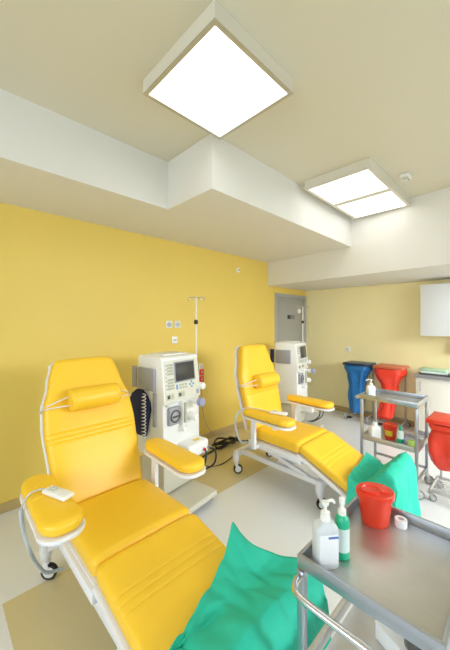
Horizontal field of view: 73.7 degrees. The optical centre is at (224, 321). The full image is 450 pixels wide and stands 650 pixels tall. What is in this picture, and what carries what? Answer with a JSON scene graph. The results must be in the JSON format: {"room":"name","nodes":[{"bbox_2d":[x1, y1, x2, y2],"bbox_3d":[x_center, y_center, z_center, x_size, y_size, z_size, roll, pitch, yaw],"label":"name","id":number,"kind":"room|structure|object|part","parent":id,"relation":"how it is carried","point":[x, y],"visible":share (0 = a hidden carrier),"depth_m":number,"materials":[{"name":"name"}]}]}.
{"room":"hospital dialysis room","nodes":[
{"label":"hospital dialysis room","id":0,"kind":"room"},
{"bbox_2d":[0,202,305,503],"bbox_3d":[-1.048,0.095,3.527,7.650,3.110,0.100,0,0,-45],"label":"wall","id":1,"kind":"structure","parent":0,"point":[70,288],"depth_m":3.22,"materials":[{"name":"yellow paint"}]},
{"bbox_2d":[0,421,243,513],"bbox_3d":[-1.389,1.607,3.111,6.380,0.085,0.015,0,0,-45],"label":"baseboard","id":2,"kind":"structure","parent":1,"relation":"attached to","point":[7,506],"depth_m":3.52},
{"bbox_2d":[166,321,171,327],"bbox_3d":[-0.706,0.032,3.781,0.090,0.090,0.016,0,0,-45],"label":"wall socket","id":3,"kind":"object","parent":1,"relation":"attached to","point":[168,323],"visible":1,"depth_m":3.78,"materials":[{"name":"white plastic"}]},
{"bbox_2d":[172,336,177,343],"bbox_3d":[-0.643,0.230,3.843,0.090,0.090,0.014,0,0,-45],"label":"wall outlet","id":4,"kind":"object","parent":1,"relation":"attached to","point":[174,338],"visible":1,"depth_m":3.84,"materials":[{"name":"white plastic"}]},
{"bbox_2d":[174,321,179,327],"bbox_3d":[-0.613,0.032,3.873,0.090,0.090,0.016,0,0,-45],"label":"wall socket","id":5,"kind":"object","parent":1,"relation":"attached to","point":[176,323],"visible":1,"depth_m":3.86,"materials":[{"name":"white plastic"}]},
{"bbox_2d":[198,363,227,433],"bbox_3d":[-0.146,1.106,4.275,0.546,1.072,0.048,0,0,-38],"label":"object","id":6,"kind":"object","parent":1,"relation":"attached to","point":[200,365],"visible":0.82,"depth_m":4.12,"materials":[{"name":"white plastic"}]},
{"bbox_3d":[-0.126,1.243,4.277,0.511,0.797,0.024,0,0,-37],"label":"cord","id":7,"kind":"part","parent":6,"relation":"part of","materials":[{"name":"grey plastic"}]},
{"bbox_2d":[275,293,305,342],"bbox_3d":[1.263,0.565,5.720,1.050,2.170,0.131,0,0,-45],"label":"door","id":8,"kind":"structure","parent":1,"relation":"in","point":[288,318],"depth_m":5.70,"materials":[{"name":"grey"}]},
{"bbox_2d":[0,0,449,197],"bbox_3d":[0.880,-1.510,1.566,7.650,0.100,5.600,0,0,-45],"label":"ceiling","id":9,"kind":"structure","parent":0,"point":[371,78],"depth_m":1.75,"materials":[{"name":"white paint"}]},
{"bbox_2d":[0,88,350,262],"bbox_3d":[-0.943,-1.245,2.522,6.190,0.430,1.480,0,0,-45],"label":"beam","id":10,"kind":"structure","parent":9,"relation":"attached to","point":[214,195],"depth_m":2.58,"materials":[{"name":"white paint"}]},
{"bbox_2d":[143,0,292,139],"bbox_3d":[-0.042,-1.415,1.805,0.641,0.089,0.640,0,0,-45],"label":"ceiling light","id":11,"kind":"object","parent":9,"relation":"attached to","point":[216,77],"visible":1,"depth_m":1.69,"materials":[{"name":"beige plastic"}]},
{"bbox_2d":[305,157,409,218],"bbox_3d":[1.503,-1.415,3.321,1.260,0.089,0.650,0,0,-45],"label":"ceiling light","id":12,"kind":"object","parent":9,"relation":"attached to","point":[362,188],"visible":1,"depth_m":3.13,"materials":[{"name":"beige plastic"}]},
{"bbox_2d":[310,169,387,203],"bbox_3d":[1.275,-1.375,3.097,0.556,0.003,0.586,0,0,-44],"label":"diffuser","id":13,"kind":"object","parent":12,"relation":"attached to","point":[365,182],"depth_m":3.06,"materials":[{"name":"white plastic"}]},
{"bbox_2d":[337,191,404,217],"bbox_3d":[1.732,-1.375,3.545,0.556,0.003,0.586,0,0,-44],"label":"diffuser","id":14,"kind":"object","parent":12,"relation":"attached to","point":[388,200],"depth_m":3.54,"materials":[{"name":"white plastic"}]},
{"bbox_2d":[268,187,449,290],"bbox_3d":[3.009,-1.045,3.658,1.480,0.830,5.400,0,0,-45],"label":"ceiling beam","id":15,"kind":"structure","parent":9,"relation":"attached to","point":[411,243],"depth_m":3.84,"materials":[{"name":"white paint"}]},
{"bbox_2d":[400,172,411,181],"bbox_3d":[1.797,-1.433,2.979,0.090,0.053,0.130,0,0,42],"label":"smoke detector","id":16,"kind":"object","parent":9,"relation":"attached to","point":[407,176],"visible":1,"depth_m":2.94,"materials":[{"name":"white plastic"}]},
{"bbox_2d":[0,410,449,649],"bbox_3d":[0.880,1.700,1.566,7.650,0.100,5.600,0,0,-45],"label":"floor","id":17,"kind":"structure","parent":0,"point":[275,510],"depth_m":2.41,"materials":[{"name":"plastic"}]},
{"bbox_2d":[19,356,225,649],"bbox_3d":[-0.528,0.957,1.668,0.941,1.385,1.727,0,0,-45],"label":"chair","id":18,"kind":"object","parent":17,"relation":"on","point":[145,563],"visible":0.86,"depth_m":1.63,"materials":[{"name":"yellow leather"}]},
{"bbox_2d":[19,485,73,574],"bbox_3d":[-0.967,1.195,1.611,0.229,0.730,0.539,0,0,-33],"label":"remote control","id":19,"kind":"object","parent":18,"relation":"hanging from","point":[61,494],"visible":1,"depth_m":1.49,"materials":[{"name":"white plastic"}]},
{"bbox_3d":[-0.967,1.097,1.665,0.105,0.322,0.055,0,0,-44],"label":"arm post","id":20,"kind":"part","parent":18,"relation":"part of","materials":[{"name":"white metal"}]},
{"bbox_3d":[-0.877,0.929,1.492,0.196,0.018,0.589,0,0,-44],"label":"arm plate","id":21,"kind":"part","parent":18,"relation":"part of","materials":[{"name":"white ceramic"}]},
{"bbox_3d":[-0.596,1.238,1.770,0.602,0.063,0.620,0,0,-44],"label":"seat frame","id":22,"kind":"part","parent":18,"relation":"part of","materials":[{"name":"white metal"}]},
{"bbox_3d":[-0.614,1.466,1.787,0.642,0.133,1.022,0,0,-44],"label":"frame","id":23,"kind":"part","parent":18,"relation":"part of","materials":[{"name":"white metal"}]},
{"bbox_3d":[-0.931,0.716,2.110,0.604,0.902,0.451,0,0,-44],"label":"backrest","id":24,"kind":"part","parent":18,"relation":"part of","materials":[{"name":"yellow leather"}]},
{"bbox_3d":[-0.173,1.269,1.339,0.586,0.152,0.640,0,0,-44],"label":"leg rest frame","id":25,"kind":"part","parent":18,"relation":"part of","materials":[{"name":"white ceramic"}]},
{"bbox_3d":[-0.583,1.145,1.756,0.569,0.120,0.535,0,0,-44],"label":"seat","id":26,"kind":"part","parent":18,"relation":"part of","materials":[{"name":"yellow leather"}]},
{"bbox_3d":[-0.512,1.097,2.133,0.060,0.322,0.055,0,0,-44],"label":"arm post","id":27,"kind":"part","parent":18,"relation":"part of","materials":[{"name":"white metal"}]},
{"bbox_3d":[-0.358,0.929,2.026,0.196,0.018,0.584,0,0,-44],"label":"arm plate","id":28,"kind":"part","parent":18,"relation":"part of","materials":[{"name":"white ceramic"}]},
{"bbox_2d":[169,522,331,649],"bbox_3d":[0.051,1.312,1.180,0.722,0.597,0.516,0,0,-45],"label":"sheet","id":29,"kind":"object","parent":18,"relation":"on","point":[250,603],"visible":0.94,"depth_m":1.20,"materials":[{"name":"green fabric"}]},
{"bbox_2d":[130,297,216,513],"bbox_3d":[-0.439,0.698,2.857,0.698,1.903,0.685,0,0,37],"label":"machine","id":30,"kind":"object","parent":17,"relation":"on","point":[165,403],"visible":0.82,"depth_m":2.72,"materials":[{"name":"beige plastic"}]},
{"bbox_3d":[-0.622,0.780,2.649,0.040,0.300,0.018,0,0,38],"label":"rail","id":31,"kind":"part","parent":30,"relation":"part of","materials":[{"name":"grey metal"}]},
{"bbox_2d":[148,351,185,355],"bbox_3d":[-0.556,0.304,2.900,0.220,0.012,0.300,0,0,38],"label":"tray","id":32,"kind":"object","parent":30,"relation":"on","point":[169,353],"depth_m":2.84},
{"bbox_3d":[-0.394,0.526,2.775,0.045,0.362,0.430,0,0,37],"label":"control panel","id":33,"kind":"part","parent":30,"relation":"part of","materials":[{"name":"beige plastic"}]},
{"bbox_3d":[-0.301,0.885,2.824,0.102,0.079,0.080,0,0,38],"label":"knob","id":34,"kind":"part","parent":30,"relation":"part of","materials":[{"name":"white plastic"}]},
{"bbox_3d":[-0.265,0.630,2.970,0.125,0.071,0.106,0,0,38],"label":"heparin arm","id":35,"kind":"part","parent":30,"relation":"part of","materials":[{"name":"white plastic"}]},
{"bbox_2d":[202,436,247,457],"bbox_3d":[0.087,1.549,3.988,1.614,0.210,0.378,0,0,-41],"label":"power cable","id":36,"kind":"object","parent":17,"relation":"on","point":[223,443],"visible":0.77,"depth_m":3.95,"materials":[{"name":"black rubber"}]},
{"bbox_2d":[270,306,323,427],"bbox_3d":[1.143,0.698,4.633,0.685,1.903,0.639,0,0,34],"label":"machine","id":37,"kind":"object","parent":17,"relation":"on","point":[291,360],"visible":0.61,"depth_m":4.46,"materials":[{"name":"grey plastic"}]},
{"bbox_2d":[279,341,299,342],"bbox_3d":[1.003,0.304,4.652,0.220,0.012,0.300,0,0,33],"label":"tray","id":38,"kind":"object","parent":37,"relation":"on","point":[279,341],"depth_m":4.58,"materials":[{"name":"white plastic"}]},
{"bbox_3d":[1.173,0.526,4.540,0.045,0.362,0.430,0,0,33],"label":"control panel","id":39,"kind":"part","parent":37,"relation":"part of","materials":[{"name":"beige plastic"}]},
{"bbox_2d":[233,344,363,509],"bbox_3d":[0.819,0.955,2.987,0.991,1.388,1.583,0,0,-45],"label":"chair","id":40,"kind":"object","parent":17,"relation":"on","point":[325,453],"visible":0.91,"depth_m":2.97,"materials":[{"name":"yellow leather"}]},
{"bbox_3d":[0.307,1.107,3.015,0.095,0.322,0.055,0,0,-44],"label":"arm post","id":41,"kind":"part","parent":40,"relation":"part of","materials":[{"name":"white metal"}]},
{"bbox_3d":[0.391,0.713,3.404,0.604,0.903,0.313,0,0,-44],"label":"backrest","id":42,"kind":"part","parent":40,"relation":"part of","materials":[{"name":"yellow leather"}]},
{"bbox_2d":[234,407,287,443],"bbox_3d":[0.358,1.057,2.947,0.543,0.435,0.237,0,0,31],"label":"remote control","id":43,"kind":"object","parent":40,"relation":"on","point":[240,410],"visible":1,"depth_m":2.96,"materials":[{"name":"white plastic"}]},
{"bbox_3d":[0.240,1.060,2.961,0.217,0.430,0.371,0,0,-35],"label":"coiled cord","id":44,"kind":"part","parent":43,"relation":"part of","materials":[{"name":"grey plastic"}]},
{"bbox_3d":[0.401,0.939,2.845,0.196,0.018,0.589,0,0,-44],"label":"arm plate","id":45,"kind":"part","parent":40,"relation":"part of","materials":[{"name":"white ceramic"}]},
{"bbox_3d":[0.674,1.248,3.116,0.602,0.063,0.620,0,0,-44],"label":"seat frame","id":46,"kind":"part","parent":40,"relation":"part of","materials":[{"name":"white metal"}]},
{"bbox_3d":[0.657,1.466,3.134,0.642,0.133,1.022,0,0,-44],"label":"frame","id":47,"kind":"part","parent":40,"relation":"part of","materials":[{"name":"white metal"}]},
{"bbox_3d":[0.549,1.347,2.958,0.030,0.172,0.597,0,0,-44],"label":"lift arm","id":48,"kind":"part","parent":40,"relation":"part of","materials":[{"name":"white metal"}]},
{"bbox_3d":[0.688,1.155,3.102,0.569,0.120,0.535,0,0,-44],"label":"seat","id":49,"kind":"part","parent":40,"relation":"part of","materials":[{"name":"yellow leather"}]},
{"bbox_3d":[0.780,1.107,3.501,0.120,0.322,0.055,0,0,-44],"label":"arm post","id":50,"kind":"part","parent":40,"relation":"part of","materials":[{"name":"white metal"}]},
{"bbox_3d":[0.955,0.939,3.415,0.196,0.018,0.584,0,0,-44],"label":"arm plate","id":51,"kind":"part","parent":40,"relation":"part of","materials":[{"name":"white metal"}]},
{"bbox_3d":[1.076,1.351,2.707,0.586,0.302,0.636,0,0,-44],"label":"leg rest frame","id":52,"kind":"part","parent":40,"relation":"part of","materials":[{"name":"white metal"}]},
{"bbox_2d":[346,452,420,516],"bbox_3d":[1.283,1.355,2.446,0.653,0.531,0.470,0,0,-45],"label":"sheet","id":53,"kind":"object","parent":40,"relation":"on","point":[399,474],"visible":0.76,"depth_m":2.38,"materials":[{"name":"green fabric"}]},
{"bbox_2d":[343,360,375,424],"bbox_3d":[2.276,1.167,5.070,0.435,0.965,0.446,0,0,-45],"label":"stand","id":54,"kind":"object","parent":17,"relation":"on","point":[353,363],"visible":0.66,"depth_m":5.07,"materials":[{"name":"blue"}]},
{"bbox_2d":[344,365,372,413],"bbox_3d":[2.260,1.127,5.064,0.369,0.806,0.433,0,0,-45],"label":"bag","id":55,"kind":"object","parent":54,"relation":"hanging from","point":[357,376],"visible":0.79,"depth_m":4.96,"materials":[{"name":"blue plastic"}]},
{"bbox_3d":[2.288,1.550,5.094,0.384,0.023,0.384,0,0,-44],"label":"frame","id":56,"kind":"part","parent":54,"relation":"part of","materials":[{"name":"grey paint"}]},
{"bbox_3d":[2.277,0.705,5.084,0.364,0.040,0.428,0,0,-44],"label":"lid","id":57,"kind":"part","parent":54,"relation":"part of","materials":[{"name":"blue plastic"}]},
{"bbox_2d":[291,495,449,649],"bbox_3d":[0.568,1.215,1.015,0.630,0.870,0.471,0,0,-45],"label":"trolley","id":58,"kind":"object","parent":17,"relation":"on","point":[397,578],"visible":0.92,"depth_m":0.99,"materials":[{"name":"metal"}]},
{"bbox_3d":[0.259,1.175,1.009,0.026,0.691,0.026,0,0,-44],"label":"leg","id":59,"kind":"part","parent":58,"relation":"part of","materials":[{"name":"metal"}]},
{"bbox_2d":[312,498,338,569],"bbox_3d":[0.341,0.712,1.016,0.081,0.215,0.058,0,0,-7],"label":"sanitizer bottle","id":60,"kind":"object","parent":58,"relation":"on","point":[325,533],"visible":0.96,"depth_m":0.99,"materials":[{"name":"white plastic"}]},
{"bbox_3d":[0.357,0.853,0.835,0.077,0.028,0.409,0,0,-44],"label":"push handle","id":61,"kind":"part","parent":58,"relation":"part of","materials":[{"name":"silver metal"}]},
{"bbox_2d":[335,496,349,560],"bbox_3d":[0.409,0.715,1.050,0.050,0.209,0.049,0,0,-5],"label":"spray bottle","id":62,"kind":"object","parent":58,"relation":"on","point":[342,522],"visible":0.94,"depth_m":1.03,"materials":[{"name":"teal"}]},
{"bbox_2d":[307,598,384,649],"bbox_3d":[0.571,1.174,1.045,0.520,0.048,0.410,0,0,-44],"label":"tray","id":63,"kind":"object","parent":58,"relation":"on","point":[357,621],"depth_m":1.15,"materials":[{"name":"metal"}]},
{"bbox_2d":[356,482,394,528],"bbox_3d":[0.615,0.751,1.229,0.148,0.137,0.127,0,0,1],"label":"sharps container","id":64,"kind":"object","parent":58,"relation":"on","point":[376,500],"visible":1,"depth_m":1.19,"materials":[{"name":"red plastic"}]},
{"bbox_2d":[359,498,391,528],"bbox_3d":[0.615,0.759,1.229,0.132,0.120,0.114,0,0,0],"label":"tub","id":65,"kind":"object","parent":64,"relation":"in","point":[375,513],"depth_m":1.18,"materials":[{"name":"red plastic"}]},
{"bbox_3d":[0.615,0.700,1.229,0.148,0.024,0.127,0,0,0],"label":"lid","id":66,"kind":"part","parent":64,"relation":"part of","materials":[{"name":"red plastic"}]},
{"bbox_2d":[374,620,406,649],"bbox_3d":[0.681,1.157,1.069,0.174,0.065,0.204,0,0,-23],"label":"instrument box","id":67,"kind":"object","parent":58,"relation":"on","point":[389,639],"visible":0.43,"depth_m":1.08,"materials":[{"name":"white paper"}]},
{"bbox_2d":[404,638,420,649],"bbox_3d":[0.660,1.084,1.034,0.074,0.078,0.074,0,0,-45],"label":"glass jar","id":68,"kind":"object","parent":67,"relation":"on","point":[409,645],"visible":0.12,"depth_m":1.02,"materials":[{"name":"grey"}]},
{"bbox_2d":[395,515,406,529],"bbox_3d":[0.706,0.804,1.204,0.045,0.030,0.045,0,0,-45],"label":"tape roll","id":69,"kind":"object","parent":58,"relation":"on","point":[400,521],"visible":1,"depth_m":1.19,"materials":[{"name":"white paper"}]},
{"bbox_2d":[373,363,410,431],"bbox_3d":[2.620,1.167,4.721,0.435,0.965,0.446,0,0,-45],"label":"stand","id":70,"kind":"object","parent":17,"relation":"on","point":[381,365],"visible":0.46,"depth_m":4.70,"materials":[{"name":"red plastic"},{"name":"grey painted steel"},{"name":"grey rubber"}]},
{"bbox_2d":[374,368,406,420],"bbox_3d":[2.601,1.130,4.715,0.376,0.810,0.439,0,0,-45],"label":"bag","id":71,"kind":"object","parent":70,"relation":"hanging from","point":[389,379],"visible":0.83,"depth_m":4.61,"materials":[{"name":"red plastic"}]},
{"bbox_3d":[2.621,0.705,4.735,0.364,0.040,0.428,0,0,-44],"label":"lid","id":72,"kind":"part","parent":70,"relation":"part of","materials":[{"name":"orange"}]},
{"bbox_3d":[2.631,1.550,4.745,0.384,0.023,0.384,0,0,-44],"label":"frame","id":73,"kind":"part","parent":70,"relation":"part of","materials":[{"name":"grey paint"}]},
{"bbox_2d":[355,388,433,499],"bbox_3d":[1.746,1.201,3.122,0.456,0.898,0.644,0,0,-45],"label":"trolley","id":74,"kind":"object","parent":17,"relation":"on","point":[412,400],"visible":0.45,"depth_m":3.06,"materials":[{"name":"metal"}]},
{"bbox_3d":[1.438,1.163,3.148,0.026,0.714,0.026,0,0,-44],"label":"leg","id":75,"kind":"part","parent":74,"relation":"part of","materials":[{"name":"metal"}]},
{"bbox_2d":[366,379,374,395],"bbox_3d":[1.550,0.703,3.198,0.090,0.188,0.064,0,0,5],"label":"soap bottle","id":76,"kind":"object","parent":74,"relation":"on","point":[370,389],"visible":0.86,"depth_m":3.17,"materials":[{"name":"white plastic"}]},
{"bbox_2d":[369,421,380,438],"bbox_3d":[1.569,1.131,3.140,0.110,0.168,0.080,0,0,1],"label":"bottle","id":77,"kind":"object","parent":74,"relation":"on","point":[374,429],"visible":0.89,"depth_m":3.10,"materials":[{"name":"white plastic"}]},
{"bbox_3d":[1.713,1.163,3.419,0.026,0.714,0.026,0,0,-44],"label":"leg","id":78,"kind":"part","parent":74,"relation":"part of","materials":[{"name":"metal"}]},
{"bbox_2d":[383,422,397,439],"bbox_3d":[1.728,1.138,3.135,0.166,0.153,0.143,0,0,-45],"label":"sharps container","id":79,"kind":"object","parent":74,"relation":"on","point":[390,428],"visible":1,"depth_m":3.09,"materials":[{"name":"red plastic"}]},
{"bbox_2d":[384,427,396,439],"bbox_3d":[1.728,1.147,3.135,0.148,0.134,0.127,0,0,-44],"label":"tub","id":80,"kind":"object","parent":79,"relation":"in","point":[390,433],"depth_m":3.08,"materials":[{"name":"red plastic"}]},
{"bbox_3d":[1.728,1.080,3.135,0.166,0.027,0.143,0,0,-44],"label":"lid","id":81,"kind":"part","parent":79,"relation":"part of","materials":[{"name":"red plastic"}]},
{"bbox_2d":[360,388,427,407],"bbox_3d":[1.749,0.776,3.107,0.410,0.049,0.520,0,0,-44],"label":"tray","id":82,"kind":"object","parent":74,"relation":"on","point":[412,400],"depth_m":3.10,"materials":[{"name":"metal"}]},
{"bbox_2d":[363,426,427,452],"bbox_3d":[1.749,1.199,3.107,0.410,0.048,0.520,0,0,-44],"label":"tray","id":83,"kind":"object","parent":74,"relation":"on","point":[392,443],"depth_m":3.01,"materials":[{"name":"metal"}]},
{"bbox_2d":[397,425,403,444],"bbox_3d":[1.741,1.121,2.979,0.063,0.187,0.063,0,0,1],"label":"spray bottle","id":84,"kind":"object","parent":74,"relation":"on","point":[400,434],"visible":0.92,"depth_m":2.96,"materials":[{"name":"teal"}]},
{"bbox_3d":[1.759,1.489,3.097,0.410,0.022,0.492,0,0,-44],"label":"rail","id":85,"kind":"part","parent":74,"relation":"part of","materials":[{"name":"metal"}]},
{"bbox_2d":[404,436,414,444],"bbox_3d":[1.819,1.179,2.965,0.090,0.070,0.050,0,0,40],"label":"carton","id":86,"kind":"object","parent":74,"relation":"in","point":[405,437],"visible":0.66,"depth_m":2.96,"materials":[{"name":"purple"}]},
{"bbox_2d":[407,439,414,446],"bbox_3d":[1.789,1.175,2.880,0.060,0.080,0.050,0,0,37],"label":"carton","id":87,"kind":"object","parent":74,"relation":"in","point":[410,442],"visible":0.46,"depth_m":2.86,"materials":[{"name":"green"}]},
{"bbox_3d":[1.785,1.163,2.795,0.026,0.714,0.026,0,0,-44],"label":"leg","id":88,"kind":"part","parent":74,"relation":"part of","materials":[{"name":"metal"}]},
{"bbox_3d":[2.061,1.163,3.065,0.026,0.714,0.026,0,0,-44],"label":"leg","id":89,"kind":"part","parent":74,"relation":"part of","materials":[{"name":"metal"}]},
{"bbox_2d":[416,377,449,435],"bbox_3d":[3.332,1.222,4.060,0.446,0.855,1.220,0,0,-45],"label":"base cabinet","id":90,"kind":"object","parent":17,"relation":"on","point":[437,391],"visible":0.62,"depth_m":4.21,"materials":[{"name":"grey plastic"}]},
{"bbox_2d":[413,372,449,380],"bbox_3d":[3.337,0.775,4.043,0.468,0.035,1.290,0,0,-45],"label":"countertop","id":91,"kind":"structure","parent":90,"relation":"on","point":[415,374],"depth_m":4.19,"materials":[{"name":"grey laminate"}]},
{"bbox_2d":[419,372,449,376],"bbox_3d":[3.043,0.747,4.322,0.220,0.022,0.380,0,0,-45],"label":"tray","id":92,"kind":"object","parent":91,"relation":"on","point":[448,375],"visible":0.5,"depth_m":4.25,"materials":[{"name":"grey plastic"}]},
{"bbox_2d":[420,370,448,374],"bbox_3d":[3.026,0.729,4.333,0.320,0.042,0.190,0,0,42],"label":"packet","id":93,"kind":"object","parent":92,"relation":"on","point":[421,371],"visible":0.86,"depth_m":4.26,"materials":[{"name":"white plastic"}]},
{"bbox_2d":[419,367,449,372],"bbox_3d":[3.022,0.690,4.344,0.180,0.035,0.340,0,0,-39],"label":"packet","id":94,"kind":"object","parent":93,"relation":"on","point":[420,368],"visible":1,"depth_m":4.28,"materials":[{"name":"plastic"}]},
{"bbox_2d":[425,411,449,501],"bbox_3d":[2.100,1.272,2.794,0.377,0.755,0.326,0,0,-45],"label":"stand","id":95,"kind":"object","parent":17,"relation":"on","point":[437,418],"visible":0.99,"depth_m":2.78,"materials":[{"name":"red plastic"}]},
{"bbox_3d":[2.088,0.915,2.795,0.344,0.040,0.308,0,0,-44],"label":"lid","id":96,"kind":"part","parent":95,"relation":"part of","materials":[{"name":"red plastic"}]},
{"bbox_2d":[427,423,449,471],"bbox_3d":[2.079,1.160,2.797,0.351,0.450,0.324,0,0,-45],"label":"bag","id":97,"kind":"object","parent":95,"relation":"hanging from","point":[438,447],"visible":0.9,"depth_m":2.75,"materials":[{"name":"red plastic"}]},
{"bbox_3d":[2.094,1.550,2.800,0.376,0.023,0.264,0,0,-44],"label":"frame","id":98,"kind":"part","parent":95,"relation":"part of","materials":[{"name":"grey paint"}]},
{"bbox_2d":[306,279,449,420],"bbox_3d":[3.572,0.095,4.212,0.100,3.110,5.400,0,0,-45],"label":"wall","id":99,"kind":"structure","parent":0,"point":[379,324],"depth_m":5.25,"materials":[{"name":"beige paint"}]},
{"bbox_2d":[334,405,414,426],"bbox_3d":[3.537,1.607,4.166,0.015,0.085,5.385,0,0,-45],"label":"baseboard","id":100,"kind":"structure","parent":99,"relation":"attached to","point":[340,408],"depth_m":5.19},
{"bbox_2d":[420,283,449,335],"bbox_3d":[3.373,-0.170,4.107,0.326,0.740,1.130,0,0,-45],"label":"upper cabinet","id":101,"kind":"object","parent":99,"relation":"attached to","point":[434,298],"visible":1,"depth_m":4.27,"materials":[{"name":"grey plastic"}]}
]}

